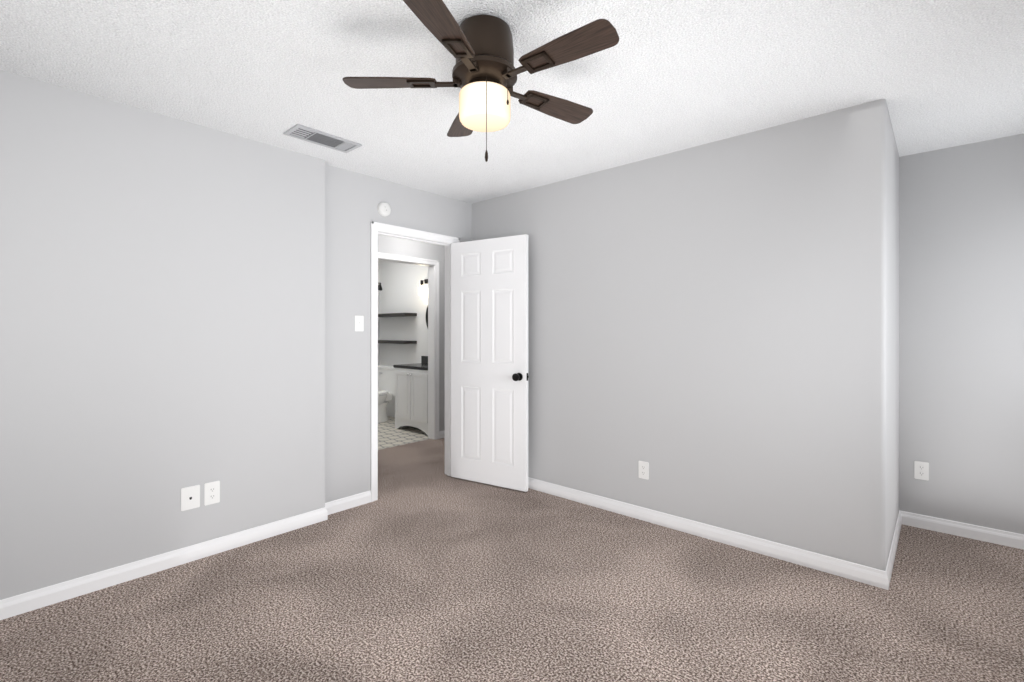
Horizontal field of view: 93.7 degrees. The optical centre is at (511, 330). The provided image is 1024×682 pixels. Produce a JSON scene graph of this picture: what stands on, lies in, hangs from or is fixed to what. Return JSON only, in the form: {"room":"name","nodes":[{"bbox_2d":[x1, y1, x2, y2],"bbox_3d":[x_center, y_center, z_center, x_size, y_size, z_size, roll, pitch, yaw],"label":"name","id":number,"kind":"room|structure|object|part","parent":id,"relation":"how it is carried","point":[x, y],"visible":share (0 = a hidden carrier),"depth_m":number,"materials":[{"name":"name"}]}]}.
{"room":"empty bedroom","nodes":[
{"label":"empty bedroom","id":0,"kind":"room"},
{"bbox_2d":[0,70,324,599],"bbox_3d":[-2.087,0.060,2.482,0.190,2.440,2.243,0,0,42],"label":"wall","id":1,"kind":"structure","parent":0,"point":[162,311],"depth_m":2.52,"materials":[{"name":"grey paint"}]},
{"bbox_2d":[0,491,370,619],"bbox_3d":[-1.865,1.238,2.635,0.088,0.085,2.508,0,0,42],"label":"baseboard","id":2,"kind":"structure","parent":1,"relation":"attached to","point":[41,597],"depth_m":2.57,"materials":[{"name":"white wood"}]},
{"bbox_2d":[181,485,199,510],"bbox_3d":[-1.788,0.928,2.670,0.006,0.125,0.090,0,0,42],"label":"outlet","id":3,"kind":"object","parent":1,"relation":"attached to","point":[190,497],"visible":1,"depth_m":2.67,"materials":[{"name":"white plastic"}]},
{"bbox_2d":[204,481,219,505],"bbox_3d":[-1.717,0.928,2.749,0.007,0.125,0.078,0,0,42],"label":"electrical outlet","id":4,"kind":"object","parent":1,"relation":"attached to","point":[211,492],"visible":1,"depth_m":2.75,"materials":[{"name":"white plastic"}]},
{"bbox_2d":[378,260,378,364],"bbox_3d":[-2.651,0.060,6.791,0.100,2.440,1.700,0,0,42],"label":"wall","id":5,"kind":"structure","parent":0,"point":[378,313],"depth_m":7.38,"materials":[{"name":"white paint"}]},
{"bbox_2d":[325,164,471,502],"bbox_3d":[-0.363,0.060,4.469,0.115,2.440,3.017,0,0,42],"label":"wall","id":6,"kind":"structure","parent":0,"point":[353,200],"depth_m":3.50,"materials":[{"name":"grey paint"}]},
{"bbox_2d":[355,316,363,330],"bbox_3d":[-1.119,-0.055,3.525,0.015,0.115,0.070,0,0,42],"label":"switch plate","id":7,"kind":"object","parent":6,"relation":"attached to","point":[359,323],"visible":1,"depth_m":3.53,"materials":[{"name":"white plastic"}]},
{"bbox_2d":[377,202,390,216],"bbox_3d":[-0.973,-0.933,3.673,0.036,0.108,0.108,0,0,42],"label":"smoke detector","id":8,"kind":"object","parent":6,"relation":"attached to","point":[384,209],"visible":1,"depth_m":3.65,"materials":[{"name":"white plastic"}]},
{"bbox_2d":[371,221,459,501],"bbox_3d":[-0.811,0.229,3.968,0.151,2.102,0.884,0,0,42],"label":"door frame","id":9,"kind":"structure","parent":6,"relation":"attached to","point":[377,228],"depth_m":3.73,"materials":[{"name":"white wood"}]},
{"bbox_2d":[451,234,528,491],"bbox_3d":[-0.182,0.253,4.019,0.765,2.030,0.227,0,0,42],"label":"door","id":10,"kind":"structure","parent":9,"relation":"attached to","point":[489,361],"depth_m":3.96,"materials":[{"name":"white wood"}]},
{"bbox_2d":[379,260,427,416],"bbox_3d":[-1.348,0.060,6.834,1.985,2.440,0.100,0,0,42],"label":"wall","id":11,"kind":"structure","parent":0,"point":[400,285],"depth_m":7.00,"materials":[{"name":"white paint"}]},
{"bbox_2d":[378,340,416,343],"bbox_3d":[-1.741,0.159,6.984,0.900,0.042,0.200,0,0,42],"label":"shelf","id":12,"kind":"object","parent":11,"relation":"attached to","point":[396,342],"visible":0.73,"depth_m":6.78,"materials":[{"name":"black wood"}]},
{"bbox_2d":[378,313,416,316],"bbox_3d":[-1.741,-0.231,6.984,0.900,0.042,0.200,0,0,42],"label":"shelf","id":13,"kind":"object","parent":11,"relation":"attached to","point":[396,314],"visible":0.79,"depth_m":6.78,"materials":[{"name":"black wood"}]},
{"bbox_2d":[419,279,427,295],"bbox_3d":[-0.991,-0.593,6.353,0.675,0.235,0.276,0,0,30],"label":"light","id":14,"kind":"object","parent":11,"relation":"attached to","point":[421,290],"depth_m":6.47,"materials":[{"name":"white glass"}]},
{"bbox_3d":[-0.991,-0.662,6.353,0.660,0.095,0.142,0,0,42],"label":"vanity light sconce","id":15,"kind":"part","parent":14,"relation":"part of","materials":[{"name":"black metal"}]},
{"bbox_2d":[426,306,427,327],"bbox_3d":[-0.952,-0.190,6.396,0.612,0.612,0.026,0,0,42],"label":"round mirror","id":16,"kind":"object","parent":11,"relation":"attached to","point":[427,316],"visible":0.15,"depth_m":6.58,"materials":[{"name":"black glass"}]},
{"bbox_2d":[378,416,429,449],"bbox_3d":[-1.929,1.330,6.146,2.035,0.100,1.900,0,0,42],"label":"floor","id":17,"kind":"structure","parent":0,"point":[390,435],"depth_m":5.88,"materials":[{"name":"white tile"}]},
{"bbox_2d":[378,365,394,422],"bbox_3d":[-1.895,0.892,6.781,0.490,0.775,0.696,0,0,42],"label":"toilet","id":18,"kind":"object","parent":17,"relation":"on","point":[386,382],"visible":0.46,"depth_m":6.82,"materials":[{"name":"white ceramic"}]},
{"bbox_2d":[393,356,427,434],"bbox_3d":[-1.125,0.796,6.218,0.780,0.968,0.514,0,0,42],"label":"bathroom vanity","id":19,"kind":"object","parent":17,"relation":"on","point":[411,394],"visible":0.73,"depth_m":6.05,"materials":[{"name":"white wood"}]},
{"bbox_2d":[378,235,444,430],"bbox_3d":[-1.431,0.060,5.165,0.115,2.440,3.400,0,0,42],"label":"wall","id":20,"kind":"structure","parent":0,"point":[402,247],"depth_m":5.71,"materials":[{"name":"grey paint"}]},
{"bbox_2d":[378,252,438,439],"bbox_3d":[-1.211,0.224,5.411,0.151,2.112,0.884,0,0,42],"label":"trim","id":21,"kind":"structure","parent":20,"relation":"attached to","point":[433,349],"depth_m":5.68,"materials":[{"name":"white wood"}]},
{"bbox_2d":[439,430,444,438],"bbox_3d":[-0.570,1.238,6.033,0.013,0.085,0.898,0,0,42],"label":"baseboard","id":22,"kind":"structure","parent":20,"relation":"attached to","point":[441,433],"depth_m":5.73,"materials":[{"name":"white wood"}]},
{"bbox_2d":[0,438,1023,681],"bbox_3d":[-0.070,1.330,2.771,5.235,0.100,5.360,0,0,42],"label":"floor","id":23,"kind":"structure","parent":0,"point":[424,567],"depth_m":2.21,"materials":[{"name":"brown carpet"}]},
{"bbox_2d":[0,0,1023,203],"bbox_3d":[-0.829,-1.210,3.448,7.270,0.100,5.360,0,0,42],"label":"ceiling","id":24,"kind":"structure","parent":0,"point":[662,77],"depth_m":2.15,"materials":[{"name":"white paint"}]},
{"bbox_2d":[283,124,361,152],"bbox_3d":[-1.135,-1.155,2.897,0.187,0.009,0.400,0,0,42],"label":"ceiling vent","id":25,"kind":"object","parent":24,"relation":"in","point":[311,135],"visible":1,"depth_m":2.88,"materials":[{"name":"grey metal"}]},
{"bbox_2d":[343,0,618,161],"bbox_3d":[-0.075,-0.887,1.839,1.021,0.545,1.041,0,0,42],"label":"ceiling fan","id":26,"kind":"object","parent":24,"relation":"hanging from","point":[485,71],"visible":1,"depth_m":1.75,"materials":[{"name":"brown wood"}]},
{"bbox_3d":[-0.105,-0.858,1.850,0.198,0.116,0.198,0,0,42],"label":"lamp shade","id":27,"kind":"part","parent":26,"relation":"part of","materials":[{"name":"white glass"}]},
{"bbox_3d":[-0.065,-0.772,1.773,0.069,0.314,0.092,0,0,42],"label":"cord","id":28,"kind":"part","parent":26,"relation":"part of","materials":[{"name":"brown metal"}]},
{"bbox_2d":[472,99,898,570],"bbox_3d":[1.140,0.060,3.825,2.985,2.440,1.185,0,0,42],"label":"wall","id":29,"kind":"structure","parent":0,"point":[713,333],"depth_m":2.89,"materials":[{"name":"grey paint"}]},
{"bbox_2d":[638,461,648,479],"bbox_3d":[0.890,0.942,3.249,0.072,0.116,0.007,0,0,42],"label":"electrical outlet","id":30,"kind":"object","parent":29,"relation":"attached to","point":[643,469],"visible":1,"depth_m":3.25,"materials":[{"name":"white plastic"}]},
{"bbox_2d":[528,477,891,589],"bbox_3d":[0.736,1.238,3.364,2.998,0.085,0.040,0,0,42],"label":"baseboard","id":31,"kind":"structure","parent":29,"relation":"attached to","point":[835,566],"depth_m":2.86,"materials":[{"name":"white wood"}]},
{"bbox_2d":[887,510,903,569],"bbox_3d":[2.231,1.238,2.797,0.013,0.085,1.065,0,0,42],"label":"baseboard","id":32,"kind":"structure","parent":29,"relation":"attached to","point":[900,520],"depth_m":2.81,"materials":[{"name":"white wood"}]},
{"bbox_2d":[899,134,1023,533],"bbox_3d":[2.959,0.060,2.928,0.925,2.440,0.100,0,0,42],"label":"wall","id":33,"kind":"structure","parent":0,"point":[961,320],"depth_m":2.99,"materials":[{"name":"grey paint"}]},
{"bbox_2d":[914,461,928,480],"bbox_3d":[2.663,0.908,3.121,0.072,0.116,0.007,0,0,42],"label":"outlet","id":34,"kind":"object","parent":33,"relation":"attached to","point":[921,470],"visible":1,"depth_m":3.12,"materials":[{"name":"white plastic"}]},
{"bbox_2d":[904,511,1023,549],"bbox_3d":[2.887,1.238,2.916,0.750,0.085,0.013,0,0,42],"label":"baseboard","id":35,"kind":"structure","parent":33,"relation":"attached to","point":[1006,538],"depth_m":2.98,"materials":[{"name":"white wood"}]}
]}

